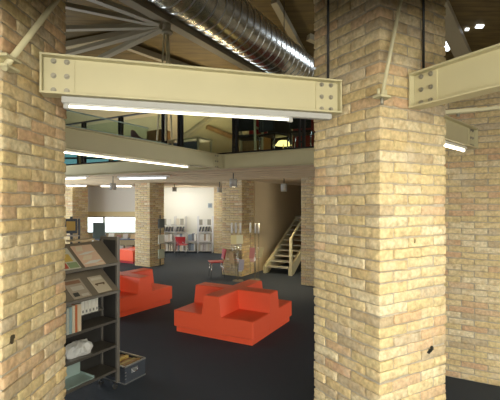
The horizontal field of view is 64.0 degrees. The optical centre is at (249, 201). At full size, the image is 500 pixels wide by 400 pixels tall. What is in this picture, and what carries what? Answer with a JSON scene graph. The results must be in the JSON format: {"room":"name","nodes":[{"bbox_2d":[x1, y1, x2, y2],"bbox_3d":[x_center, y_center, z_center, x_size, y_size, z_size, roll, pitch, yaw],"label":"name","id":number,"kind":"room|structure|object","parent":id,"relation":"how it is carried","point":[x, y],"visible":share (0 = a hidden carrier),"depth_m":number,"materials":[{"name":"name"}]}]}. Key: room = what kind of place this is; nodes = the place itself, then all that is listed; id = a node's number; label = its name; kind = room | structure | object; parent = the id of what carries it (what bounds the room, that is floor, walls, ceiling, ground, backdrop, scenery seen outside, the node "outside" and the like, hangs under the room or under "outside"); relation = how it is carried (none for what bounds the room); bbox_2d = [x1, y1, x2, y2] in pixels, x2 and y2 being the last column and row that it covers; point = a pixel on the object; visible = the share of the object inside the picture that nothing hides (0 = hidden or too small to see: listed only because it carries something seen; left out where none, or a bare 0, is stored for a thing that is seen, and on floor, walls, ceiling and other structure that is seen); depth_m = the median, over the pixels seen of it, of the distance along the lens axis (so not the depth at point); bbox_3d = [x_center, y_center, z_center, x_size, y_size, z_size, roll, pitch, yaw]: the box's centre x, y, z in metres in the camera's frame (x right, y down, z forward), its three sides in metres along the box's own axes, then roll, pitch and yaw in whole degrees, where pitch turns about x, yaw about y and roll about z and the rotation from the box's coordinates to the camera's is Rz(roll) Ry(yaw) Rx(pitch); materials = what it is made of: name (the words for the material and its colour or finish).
{"room":"library","nodes":[
{"label":"library","id":0,"kind":"room"},
{"bbox_2d":[88,186,134,246],"bbox_3d":[-6.750,0.775,16.675,4.900,2.850,0.150,0,0,0],"label":"wall","id":1,"kind":"structure","parent":0,"point":[100,199],"depth_m":16.60,"materials":[{"name":"beige paint"}]},
{"bbox_2d":[88,217,134,232],"bbox_3d":[-6.910,0.950,16.615,4.450,0.700,0.090,0,0,0],"label":"window","id":2,"kind":"structure","parent":1,"relation":"in","point":[103,217],"depth_m":16.57,"materials":[{"name":"white glass"}]},
{"bbox_2d":[88,212,134,216],"bbox_3d":[-6.800,0.500,16.575,4.800,0.200,0.050,0,0,0],"label":"trim","id":3,"kind":"structure","parent":1,"relation":"attached to","point":[90,214],"depth_m":16.55,"materials":[{"name":"beige wood"}]},
{"bbox_2d":[64,105,292,152],"bbox_3d":[0.000,-2.440,16.900,20.000,2.960,6.600,0,0,0],"label":"ceiling","id":4,"kind":"structure","parent":0,"point":[220,144],"depth_m":15.47,"materials":[{"name":"beige paint"}]},
{"bbox_2d":[184,113,215,137],"bbox_3d":[-1.735,-3.016,15.166,0.160,0.934,2.604,0,0,-43],"label":"rafter","id":5,"kind":"object","parent":4,"relation":"attached to","point":[207,119],"visible":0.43,"depth_m":15.31,"materials":[{"name":"beige wood"}]},
{"bbox_2d":[206,125,231,139],"bbox_3d":[-1.114,-2.726,15.839,1.381,0.475,0.160,0,0,-36],"label":"rafter","id":6,"kind":"object","parent":4,"relation":"attached to","point":[208,127],"visible":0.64,"depth_m":15.71,"materials":[{"name":"brown wood"}]},
{"bbox_2d":[164,187,213,251],"bbox_3d":[-2.900,0.775,17.825,2.900,2.850,0.150,0,0,0],"label":"wall","id":7,"kind":"structure","parent":0,"point":[191,202],"depth_m":17.75,"materials":[{"name":"beige paint"}]},
{"bbox_2d":[165,249,211,251],"bbox_3d":[-3.005,2.150,17.740,2.690,0.100,0.020,0,0,0],"label":"baseboard","id":8,"kind":"structure","parent":7,"relation":"attached to","point":[173,249],"depth_m":17.73,"materials":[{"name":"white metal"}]},
{"bbox_2d":[64,165,314,186],"bbox_3d":[0.383,-0.777,13.756,17.800,0.245,10.900,0,0,30],"label":"ceiling","id":9,"kind":"structure","parent":0,"point":[291,175],"depth_m":10.78,"materials":[{"name":"beige paint"}]},
{"bbox_2d":[66,185,87,186],"bbox_3d":[-6.500,-0.616,15.000,0.800,0.074,0.080,0,0,0],"label":"strip light","id":10,"kind":"object","parent":9,"relation":"attached to","point":[66,185],"visible":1,"depth_m":14.99,"materials":[{"name":"white plastic"}]},
{"bbox_2d":[110,183,115,189],"bbox_3d":[-3.631,-0.521,10.600,0.170,0.407,0.170,0,0,0],"label":"pendant light","id":11,"kind":"object","parent":9,"relation":"in","point":[112,185],"visible":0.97,"depth_m":10.53,"materials":[{"name":"grey metal"}]},
{"bbox_2d":[100,185,133,186],"bbox_3d":[-5.075,-0.616,15.250,1.254,0.074,0.080,0,0,-5],"label":"strip light","id":12,"kind":"object","parent":9,"relation":"attached to","point":[100,185],"visible":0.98,"depth_m":15.23,"materials":[{"name":"white plastic"}]},
{"bbox_2d":[131,130,146,139],"bbox_3d":[-2.959,-1.412,10.771,0.486,1.020,0.500,0,0,-40],"label":"tub chair","id":13,"kind":"object","parent":9,"relation":"on","point":[134,134],"visible":0.07,"depth_m":10.54,"materials":[{"name":"brown fabric"}]},
{"bbox_2d":[64,160,218,176],"bbox_3d":[-3.898,-0.790,9.820,7.520,0.280,0.141,0,0,30],"label":"steel beam","id":14,"kind":"structure","parent":9,"relation":"attached to","point":[124,167],"depth_m":9.27,"materials":[{"name":"beige metal"}]},
{"bbox_2d":[65,176,88,178],"bbox_3d":[-4.708,-0.613,10.287,1.650,0.069,0.060,0,0,30],"label":"strip light","id":15,"kind":"object","parent":14,"relation":"attached to","point":[72,177],"visible":0.56,"depth_m":10.05,"materials":[{"name":"white plastic"}]},
{"bbox_2d":[64,126,220,168],"bbox_3d":[-1.696,-0.790,5.956,0.140,0.280,4.310,0,0,30],"label":"steel beam","id":16,"kind":"structure","parent":14,"relation":"attached to","point":[77,139],"depth_m":5.92,"materials":[{"name":"beige metal"}]},
{"bbox_2d":[66,109,166,143],"bbox_3d":[-2.030,-1.038,5.335,0.058,0.215,2.700,0,0,30],"label":"railing","id":17,"kind":"object","parent":16,"relation":"on","point":[66,109],"visible":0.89,"depth_m":5.48,"materials":[{"name":"grey metal"}]},
{"bbox_2d":[64,150,189,167],"bbox_3d":[-1.898,-0.620,5.605,0.036,0.054,3.300,0,0,30],"label":"strip light","id":18,"kind":"object","parent":16,"relation":"attached to","point":[67,151],"visible":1,"depth_m":5.71,"materials":[{"name":"white plastic"}]},
{"bbox_2d":[117,175,169,179],"bbox_3d":[-2.648,-0.610,9.906,1.432,0.086,0.120,0,0,18],"label":"strip light","id":19,"kind":"object","parent":9,"relation":"attached to","point":[141,176],"visible":1,"depth_m":9.84,"materials":[{"name":"white plastic"}]},
{"bbox_2d":[147,129,169,140],"bbox_3d":[-2.817,-1.542,12.313,0.620,1.280,0.400,0,0,30],"label":"storage cabinet","id":20,"kind":"object","parent":9,"relation":"on","point":[151,135],"visible":0.28,"depth_m":12.17,"materials":[{"name":"brown wood"}]},
{"bbox_2d":[156,137,211,151],"bbox_3d":[-1.851,-1.252,10.486,1.700,0.700,0.600,0,0,30],"label":"desk","id":21,"kind":"object","parent":9,"relation":"on","point":[192,142],"visible":0.27,"depth_m":10.02,"materials":[{"name":"beige metal"}]},
{"bbox_2d":[65,110,313,164],"bbox_3d":[-1.832,-1.483,8.719,11.000,1.096,0.120,0,0,30],"label":"railing","id":22,"kind":"object","parent":9,"relation":"on","point":[180,118],"visible":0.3,"depth_m":8.48,"materials":[{"name":"black metal"}]},
{"bbox_2d":[217,182,221,192],"bbox_3d":[-0.991,-0.517,13.000,0.160,0.416,0.160,0,0,0],"label":"pendant light","id":23,"kind":"object","parent":9,"relation":"in","point":[219,189],"visible":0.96,"depth_m":12.95,"materials":[{"name":"grey metal"}]},
{"bbox_2d":[219,154,222,169],"bbox_3d":[-0.573,-0.790,7.900,0.156,0.285,0.156,0,0,30],"label":"trim","id":24,"kind":"structure","parent":9,"relation":"attached to","point":[221,154],"depth_m":7.81,"materials":[{"name":"beige metal"}]},
{"bbox_2d":[230,173,236,186],"bbox_3d":[-0.388,-0.537,9.300,0.176,0.376,0.176,0,0,0],"label":"pendant light","id":25,"kind":"object","parent":9,"relation":"in","point":[233,182],"visible":0.98,"depth_m":9.22,"materials":[{"name":"grey metal"}]},
{"bbox_2d":[239,118,262,150],"bbox_3d":[-0.047,-1.372,8.405,0.520,0.941,0.520,0,0,20],"label":"chair","id":26,"kind":"object","parent":9,"relation":"on","point":[245,124],"visible":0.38,"depth_m":8.18,"materials":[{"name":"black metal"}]},
{"bbox_2d":[242,133,270,150],"bbox_3d":[0.135,-1.212,9.166,0.600,0.620,0.350,0,0,30],"label":"base cabinet","id":27,"kind":"object","parent":9,"relation":"on","point":[246,145],"visible":0.18,"depth_m":9.02,"materials":[{"name":"brown wood"}]},
{"bbox_2d":[249,116,266,133],"bbox_3d":[0.200,-1.777,9.879,0.500,1.750,0.060,0,0,30],"label":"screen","id":28,"kind":"object","parent":9,"relation":"on","point":[257,120],"visible":0.04,"depth_m":9.85,"materials":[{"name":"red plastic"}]},
{"bbox_2d":[222,148,314,168],"bbox_3d":[1.237,-0.790,6.855,4.020,0.280,0.140,0,0,30],"label":"steel beam","id":29,"kind":"structure","parent":9,"relation":"attached to","point":[292,157],"depth_m":7.35,"materials":[{"name":"beige metal"}]},
{"bbox_2d":[259,119,288,149],"bbox_3d":[0.474,-1.302,8.118,0.455,0.800,0.440,0,0,-45],"label":"chair","id":30,"kind":"object","parent":9,"relation":"on","point":[265,125],"visible":0.77,"depth_m":8.00,"materials":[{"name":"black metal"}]},
{"bbox_2d":[268,117,291,148],"bbox_3d":[0.711,-1.777,9.584,0.620,1.750,0.060,0,0,30],"label":"screen","id":31,"kind":"object","parent":9,"relation":"on","point":[280,126],"visible":0.04,"depth_m":9.53,"materials":[{"name":"grey"}]},
{"bbox_2d":[275,140,289,147],"bbox_3d":[0.726,-1.117,8.709,0.354,0.430,0.360,0,0,30],"label":"table lamp","id":32,"kind":"object","parent":9,"relation":"on","point":[282,143],"visible":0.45,"depth_m":8.63,"materials":[{"name":"yellow glass"}]},
{"bbox_2d":[281,184,286,190],"bbox_3d":[0.952,-0.512,11.200,0.176,0.425,0.176,0,0,0],"label":"pendant light","id":33,"kind":"object","parent":9,"relation":"in","point":[283,186],"visible":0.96,"depth_m":11.12,"materials":[{"name":"grey metal"}]},
{"bbox_2d":[289,118,314,147],"bbox_3d":[1.029,-1.302,7.832,0.440,0.800,0.455,0,0,20],"label":"chair","id":34,"kind":"object","parent":9,"relation":"on","point":[292,125],"visible":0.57,"depth_m":7.66,"materials":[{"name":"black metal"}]},
{"bbox_2d":[293,119,314,146],"bbox_3d":[1.386,-1.777,9.194,0.850,1.750,0.060,0,0,30],"label":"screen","id":35,"kind":"object","parent":9,"relation":"on","point":[312,120],"visible":0.02,"depth_m":9.18,"materials":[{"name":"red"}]},
{"bbox_2d":[253,181,300,272],"bbox_3d":[1.706,0.780,15.251,0.111,2.840,6.400,0,0,30],"label":"wall","id":36,"kind":"structure","parent":0,"point":[275,210],"depth_m":13.57,"materials":[{"name":"beige paint"}]},
{"bbox_2d":[64,252,499,399],"bbox_3d":[0.000,2.250,8.000,20.000,0.100,26.000,0,0,0],"label":"floor","id":37,"kind":"structure","parent":0,"point":[178,365],"depth_m":5.77,"materials":[{"name":"grey carpet"}]},
{"bbox_2d":[0,0,66,399],"bbox_3d":[-1.652,-0.350,2.464,0.725,5.101,0.720,0,0,1],"label":"brick pillar","id":38,"kind":"structure","parent":37,"relation":"on","point":[32,125],"depth_m":2.37,"materials":[{"name":"brown brick"}]},
{"bbox_2d":[0,0,59,72],"bbox_3d":[-1.254,-1.298,2.571,0.061,1.246,1.084,0,0,1],"label":"rod","id":39,"kind":"object","parent":38,"relation":"attached to","point":[6,60],"visible":1,"depth_m":2.17,"materials":[{"name":"beige metal"}]},
{"bbox_2d":[39,52,341,115],"bbox_3d":[-0.307,-0.778,2.725,2.017,0.243,0.121,0,0,-16],"label":"steel beam","id":40,"kind":"structure","parent":38,"relation":"attached to","point":[60,75],"depth_m":2.67,"materials":[{"name":"beige metal"}]},
{"bbox_2d":[61,96,331,121],"bbox_3d":[-0.284,-0.616,2.732,1.835,0.076,0.051,0,0,-16],"label":"strip light","id":41,"kind":"object","parent":40,"relation":"attached to","point":[68,102],"visible":1,"depth_m":2.67,"materials":[{"name":"white plastic"}]},
{"bbox_2d":[64,217,79,243],"bbox_3d":[-4.260,1.275,9.600,0.400,1.850,0.400,0,0,-10],"label":"display stand","id":42,"kind":"object","parent":37,"relation":"on","point":[71,224],"visible":0.46,"depth_m":9.53,"materials":[{"name":"black metal"}]},
{"bbox_2d":[66,221,74,230],"bbox_3d":[-4.267,0.570,9.526,0.200,0.220,0.004,0,0,-10],"label":"picture","id":43,"kind":"object","parent":42,"relation":"attached to","point":[70,225],"depth_m":9.52},
{"bbox_2d":[64,185,87,243],"bbox_3d":[-6.858,0.775,15.630,0.714,2.850,0.713,0,0,30],"label":"brick pillar","id":44,"kind":"structure","parent":37,"relation":"on","point":[76,198],"depth_m":15.38,"materials":[{"name":"beige brick"}]},
{"bbox_2d":[64,236,119,394],"bbox_3d":[-1.891,1.305,4.368,0.349,1.790,0.980,0,0,30],"label":"bookcase","id":45,"kind":"object","parent":37,"relation":"on","point":[101,327],"visible":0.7,"depth_m":4.70,"materials":[{"name":"grey metal"}]},
{"bbox_2d":[64,308,68,334],"bbox_3d":[-1.968,1.239,4.188,0.205,0.272,0.029,0,0,30],"label":"book","id":46,"kind":"object","parent":45,"relation":"on","point":[67,309],"visible":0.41,"depth_m":4.13,"materials":[{"name":"grey paper"}]},
{"bbox_2d":[66,306,71,333],"bbox_3d":[-1.952,1.236,4.216,0.205,0.276,0.027,0,0,30],"label":"book","id":47,"kind":"object","parent":45,"relation":"on","point":[70,308],"visible":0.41,"depth_m":4.16,"materials":[{"name":"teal paper"}]},
{"bbox_2d":[67,305,74,332],"bbox_3d":[-1.935,1.231,4.245,0.205,0.286,0.033,0,0,30],"label":"book","id":48,"kind":"object","parent":45,"relation":"on","point":[72,306],"visible":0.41,"depth_m":4.19,"materials":[{"name":"beige paper"}]},
{"bbox_2d":[64,248,80,270],"bbox_3d":[-1.954,0.601,4.191,0.245,0.198,0.250,0,0,30],"label":"picture book","id":49,"kind":"object","parent":45,"relation":"on","point":[71,263],"visible":0.49,"depth_m":4.22,"materials":[{"name":"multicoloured paper"}]},
{"bbox_2d":[71,304,76,331],"bbox_3d":[-1.919,1.229,4.273,0.205,0.292,0.023,0,0,30],"label":"book","id":50,"kind":"object","parent":45,"relation":"on","point":[71,304],"visible":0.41,"depth_m":4.22,"materials":[{"name":"orange paper"}]},
{"bbox_2d":[75,303,80,331],"bbox_3d":[-1.900,1.230,4.306,0.205,0.290,0.045,0,0,30],"label":"book","id":51,"kind":"object","parent":45,"relation":"on","point":[78,304],"visible":0.41,"depth_m":4.25,"materials":[{"name":"beige paper"}]},
{"bbox_2d":[65,278,91,299],"bbox_3d":[-1.870,0.936,4.322,0.217,0.169,0.220,0,0,30],"label":"magazine","id":52,"kind":"object","parent":45,"relation":"on","point":[76,288],"visible":0.89,"depth_m":4.31,"materials":[{"name":"beige paper"}]},
{"bbox_2d":[64,362,93,390],"bbox_3d":[-1.945,1.875,4.319,0.245,0.160,0.430,0,0,30],"label":"tray","id":53,"kind":"object","parent":45,"relation":"on","point":[75,377],"visible":0.45,"depth_m":4.44,"materials":[{"name":"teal plastic"}]},
{"bbox_2d":[65,338,92,358],"bbox_3d":[-1.890,1.598,4.387,0.222,0.141,0.358,0,0,30],"label":"paper bag","id":54,"kind":"object","parent":45,"relation":"on","point":[82,347],"visible":0.9,"depth_m":4.33,"materials":[{"name":"grey paper"}]},
{"bbox_2d":[66,238,94,241],"bbox_3d":[-1.929,0.434,4.552,0.110,0.018,0.300,0,0,30],"label":"board","id":55,"kind":"object","parent":45,"relation":"on","point":[84,239],"visible":1,"depth_m":4.53,"materials":[{"name":"beige wood"}]},
{"bbox_2d":[79,301,83,314],"bbox_3d":[-1.921,1.177,4.519,0.107,0.185,0.040,0,0,30],"label":"magazine file","id":56,"kind":"object","parent":45,"relation":"on","point":[82,303],"visible":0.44,"depth_m":4.49,"materials":[{"name":"white cardboard"}]},
{"bbox_2d":[84,300,87,313],"bbox_3d":[-1.897,1.175,4.559,0.107,0.190,0.040,0,0,30],"label":"magazine file","id":57,"kind":"object","parent":45,"relation":"on","point":[85,302],"visible":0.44,"depth_m":4.53,"materials":[{"name":"white cardboard"}]},
{"bbox_2d":[70,244,105,266],"bbox_3d":[-1.806,0.595,4.464,0.260,0.211,0.270,0,0,30],"label":"magazine","id":58,"kind":"object","parent":45,"relation":"on","point":[89,257],"visible":1,"depth_m":4.45,"materials":[{"name":"beige paper"}]},
{"bbox_2d":[88,300,90,312],"bbox_3d":[-1.874,1.177,4.600,0.107,0.185,0.040,0,0,30],"label":"magazine file","id":59,"kind":"object","parent":45,"relation":"on","point":[89,301],"visible":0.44,"depth_m":4.57,"materials":[{"name":"white cardboard"}]},
{"bbox_2d":[91,299,94,311],"bbox_3d":[-1.850,1.175,4.641,0.107,0.190,0.040,0,0,30],"label":"magazine file","id":60,"kind":"object","parent":45,"relation":"on","point":[92,300],"visible":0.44,"depth_m":4.61,"materials":[{"name":"white cardboard"}]},
{"bbox_2d":[95,298,97,310],"bbox_3d":[-1.827,1.177,4.681,0.107,0.185,0.040,0,0,30],"label":"magazine file","id":61,"kind":"object","parent":45,"relation":"on","point":[96,299],"visible":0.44,"depth_m":4.65,"materials":[{"name":"white cardboard"}]},
{"bbox_2d":[87,275,111,292],"bbox_3d":[-1.722,0.936,4.580,0.201,0.157,0.185,0,0,30],"label":"magazine","id":62,"kind":"object","parent":45,"relation":"on","point":[98,282],"visible":1,"depth_m":4.57,"materials":[{"name":"beige paper"}]},
{"bbox_2d":[104,351,145,384],"bbox_3d":[-1.610,2.091,5.065,0.488,0.218,0.343,0,0,30],"label":"crate","id":63,"kind":"object","parent":37,"relation":"on","point":[133,371],"visible":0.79,"depth_m":4.93,"materials":[{"name":"grey plastic"}]},
{"bbox_2d":[120,354,128,360],"bbox_3d":[-1.665,2.088,5.097,0.048,0.199,0.270,0,0,30],"label":"book","id":64,"kind":"object","parent":63,"relation":"in","point":[126,356],"visible":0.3,"depth_m":5.15,"materials":[{"name":"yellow paper"}]},
{"bbox_2d":[122,357,139,365],"bbox_3d":[-1.488,2.088,4.995,0.048,0.199,0.270,0,0,30],"label":"book","id":65,"kind":"object","parent":63,"relation":"in","point":[137,358],"visible":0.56,"depth_m":4.99,"materials":[{"name":"brown paper"}]},
{"bbox_2d":[120,247,134,263],"bbox_3d":[-4.315,1.965,14.815,0.900,0.470,0.900,0,0,30],"label":"ottoman","id":66,"kind":"object","parent":37,"relation":"on","point":[127,255],"visible":0.53,"depth_m":14.37,"materials":[{"name":"red fabric"}]},
{"bbox_2d":[120,268,171,316],"bbox_3d":[-2.752,1.857,8.514,1.532,0.685,1.532,0,0,34],"label":"sofa","id":67,"kind":"object","parent":37,"relation":"on","point":[139,292],"visible":0.54,"depth_m":8.14,"materials":[{"name":"orange"}]},
{"bbox_2d":[135,183,163,266],"bbox_3d":[-3.508,0.775,13.980,0.714,2.850,0.713,0,0,30],"label":"brick pillar","id":68,"kind":"structure","parent":37,"relation":"on","point":[149,197],"depth_m":13.70,"materials":[{"name":"beige brick"}]},
{"bbox_2d":[158,215,164,265],"bbox_3d":[-3.052,1.325,13.735,0.110,1.750,0.300,0,0,30],"label":"holder","id":69,"kind":"object","parent":37,"relation":"on","point":[161,222],"visible":1,"depth_m":13.70,"materials":[{"name":"black metal"}]},
{"bbox_2d":[175,237,187,252],"bbox_3d":[-2.787,1.801,16.351,0.440,0.802,0.520,0,0,8],"label":"chair","id":70,"kind":"object","parent":37,"relation":"on","point":[179,240],"visible":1,"depth_m":16.14,"materials":[{"name":"red metal"}]},
{"bbox_2d":[164,216,212,252],"bbox_3d":[-2.745,1.410,17.460,2.266,1.580,0.396,0,0,0],"label":"shelving unit","id":71,"kind":"object","parent":37,"relation":"on","point":[174,225],"visible":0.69,"depth_m":17.26,"materials":[{"name":"silver metal"}]},
{"bbox_2d":[208,249,226,277],"bbox_3d":[-0.952,1.801,11.763,0.520,0.802,0.440,0,0,-15],"label":"chair","id":72,"kind":"object","parent":37,"relation":"on","point":[223,250],"visible":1,"depth_m":11.72,"materials":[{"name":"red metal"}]},
{"bbox_2d":[214,187,222,253],"bbox_3d":[-1.078,0.775,17.330,0.714,2.850,0.713,0,0,30],"label":"brick pillar","id":73,"kind":"structure","parent":37,"relation":"on","point":[218,200],"depth_m":17.10,"materials":[{"name":"beige brick"}]},
{"bbox_2d":[174,280,291,345],"bbox_3d":[-0.260,1.857,7.107,1.532,0.685,1.532,0,0,29],"label":"sofa","id":74,"kind":"object","parent":37,"relation":"on","point":[245,312],"visible":1,"depth_m":6.62,"materials":[{"name":"orange"}]},
{"bbox_2d":[228,223,243,281],"bbox_3d":[-0.368,1.390,11.124,0.381,1.620,0.298,0,0,-38],"label":"stand","id":75,"kind":"object","parent":37,"relation":"on","point":[235,239],"visible":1,"depth_m":11.11,"materials":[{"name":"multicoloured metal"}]},
{"bbox_2d":[222,180,253,276],"bbox_3d":[-0.363,0.775,12.230,0.714,2.850,0.713,0,0,30],"label":"brick pillar","id":76,"kind":"structure","parent":37,"relation":"on","point":[237,203],"depth_m":11.97,"materials":[{"name":"beige brick"}]},
{"bbox_2d":[249,223,263,280],"bbox_3d":[0.157,1.390,11.225,0.358,1.620,0.314,0,0,41],"label":"stand","id":77,"kind":"object","parent":37,"relation":"on","point":[252,250],"visible":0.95,"depth_m":11.21,"materials":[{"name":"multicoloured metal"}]},
{"bbox_2d":[263,215,300,275],"bbox_3d":[2.349,0.774,13.355,2.400,2.852,3.680,0,0,30],"label":"staircase","id":78,"kind":"structure","parent":37,"relation":"on","point":[293,264],"depth_m":12.61,"materials":[{"name":"beige"}]},
{"bbox_2d":[301,177,314,285],"bbox_3d":[1.832,0.775,10.730,0.714,2.850,0.713,0,0,30],"label":"brick pillar","id":79,"kind":"structure","parent":37,"relation":"on","point":[307,183],"depth_m":10.51,"materials":[{"name":"beige brick"}]},
{"bbox_2d":[313,0,446,399],"bbox_3d":[1.004,-0.351,3.159,0.721,5.102,0.722,0,0,-29],"label":"brick pillar","id":80,"kind":"structure","parent":37,"relation":"on","point":[379,289],"depth_m":2.88,"materials":[{"name":"yellow brick"}]},
{"bbox_2d":[327,0,328,77],"bbox_3d":[0.606,-1.765,3.104,0.019,1.870,0.020,0,0,0],"label":"conduit","id":81,"kind":"object","parent":80,"relation":"attached to","point":[327,0],"visible":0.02,"depth_m":3.10,"materials":[{"name":"grey metal"}]},
{"bbox_2d":[373,0,402,104],"bbox_3d":[0.991,-1.294,2.694,0.402,1.318,0.086,0,0,-29],"label":"rod","id":82,"kind":"object","parent":80,"relation":"attached to","point":[382,96],"visible":1,"depth_m":2.63,"materials":[{"name":"beige metal"}]},
{"bbox_2d":[422,0,424,68],"bbox_3d":[1.243,-1.802,2.865,0.017,1.795,0.018,0,0,0],"label":"conduit","id":83,"kind":"object","parent":80,"relation":"attached to","point":[423,1],"visible":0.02,"depth_m":2.86,"materials":[{"name":"black metal"}]},
{"bbox_2d":[408,43,499,109],"bbox_3d":[1.799,-0.778,1.698,0.120,0.243,2.599,0,0,-29],"label":"steel beam","id":84,"kind":"structure","parent":80,"relation":"attached to","point":[476,73],"depth_m":2.53,"materials":[{"name":"beige metal"}]},
{"bbox_2d":[444,115,478,148],"bbox_3d":[2.001,-0.768,4.169,2.015,0.243,0.120,0,0,-44],"label":"steel beam","id":85,"kind":"structure","parent":80,"relation":"attached to","point":[458,132],"depth_m":4.53,"materials":[{"name":"beige metal"}]},
{"bbox_2d":[444,141,466,151],"bbox_3d":[2.164,-0.611,4.329,0.970,0.064,0.045,0,0,-44],"label":"strip light","id":86,"kind":"object","parent":85,"relation":"attached to","point":[448,144],"visible":0.56,"depth_m":4.41,"materials":[{"name":"white plastic"}]},
{"bbox_2d":[445,106,499,116],"bbox_3d":[2.056,-0.696,2.889,1.218,0.081,0.085,0,0,20],"label":"bar","id":87,"kind":"object","parent":80,"relation":"attached to","point":[458,111],"visible":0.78,"depth_m":3.02,"materials":[{"name":"beige metal"}]},
{"bbox_3d":[-4.123,1.833,10.700,1.000,0.735,0.700,0,0,30],"label":"desk","id":88,"kind":"object","parent":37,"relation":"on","visible":0},
{"bbox_2d":[93,222,104,240],"bbox_3d":[-3.929,0.999,10.455,0.340,0.930,0.180,0,0,10],"label":"monitor","id":89,"kind":"object","parent":88,"relation":"on","point":[98,227],"visible":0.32,"depth_m":10.41,"materials":[{"name":"grey plastic"}]},
{"bbox_2d":[64,0,499,70],"bbox_3d":[0.000,-4.635,11.800,20.000,1.670,3.600,0,0,0],"label":"ceiling","id":90,"kind":"structure","parent":0,"point":[469,14],"depth_m":11.17,"materials":[{"name":"brown wood"}]},
{"bbox_2d":[64,30,135,49],"bbox_3d":[-5.400,-4.531,11.600,5.742,0.676,0.180,0,0,12],"label":"rafter","id":91,"kind":"object","parent":90,"relation":"attached to","point":[74,43],"visible":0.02,"depth_m":11.32,"materials":[{"name":"grey metal"}]},
{"bbox_2d":[127,45,191,65],"bbox_3d":[-2.000,-4.187,12.400,3.608,0.846,0.180,0,0,-27],"label":"rafter","id":92,"kind":"object","parent":90,"relation":"attached to","point":[136,49],"visible":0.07,"depth_m":11.88,"materials":[{"name":"grey metal"}]},
{"bbox_2d":[148,0,314,76],"bbox_3d":[1.124,-3.970,9.947,0.900,2.160,10.529,0,0,30],"label":"air duct","id":93,"kind":"object","parent":90,"relation":"hanging from","point":[237,25],"visible":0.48,"depth_m":7.29,"materials":[{"name":"metal"}]},
{"bbox_2d":[271,0,305,50],"bbox_3d":[1.185,-4.703,11.200,0.180,1.011,2.353,0,0,29],"label":"rafter","id":94,"kind":"object","parent":90,"relation":"attached to","point":[277,6],"visible":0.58,"depth_m":10.75,"materials":[{"name":"grey metal"}]},
{"bbox_2d":[306,33,314,43],"bbox_3d":[2.275,-4.531,11.600,1.416,0.416,0.180,0,0,-26],"label":"rafter","id":95,"kind":"object","parent":90,"relation":"attached to","point":[310,38],"visible":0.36,"depth_m":11.28,"materials":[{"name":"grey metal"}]},
{"bbox_2d":[444,0,471,57],"bbox_3d":[6.025,-4.444,11.500,0.420,1.358,3.836,0,0,42],"label":"rafter","id":96,"kind":"object","parent":90,"relation":"attached to","point":[456,40],"visible":0.38,"depth_m":10.99,"materials":[{"name":"grey metal"}]},
{"bbox_2d":[444,91,499,385],"bbox_3d":[3.925,0.325,4.386,3.417,3.752,0.311,0,0,30],"label":"wall","id":97,"kind":"structure","parent":0,"point":[472,197],"depth_m":4.91,"materials":[{"name":"yellow brick"}]},
{"bbox_3d":[-7.225,-1.560,17.100,5.550,1.320,0.100,0,0,0],"label":"wall","id":98,"kind":"structure","parent":0,"visible":0},
{"bbox_2d":[64,152,78,163],"bbox_3d":[-7.950,-1.790,17.015,1.300,0.660,0.070,0,0,0],"label":"window","id":99,"kind":"structure","parent":98,"relation":"in","point":[69,158],"depth_m":16.98,"materials":[{"name":"teal glass"}]},
{"bbox_2d":[87,154,109,162],"bbox_3d":[-6.575,-1.790,17.015,1.250,0.660,0.070,0,0,0],"label":"window","id":100,"kind":"structure","parent":98,"relation":"in","point":[89,158],"depth_m":16.98,"materials":[{"name":"teal glass"}]},
{"bbox_3d":[0.000,-3.160,2.500,20.000,4.620,15.000,0,0,0],"label":"ceiling","id":101,"kind":"structure","parent":0,"visible":0},
{"bbox_2d":[64,0,266,140],"bbox_3d":[-0.350,-3.058,9.115,8.799,4.098,8.258,0,0,-21],"label":"roof truss","id":102,"kind":"object","parent":101,"relation":"attached to","point":[149,20],"visible":0.73,"depth_m":6.83,"materials":[{"name":"grey metal"}]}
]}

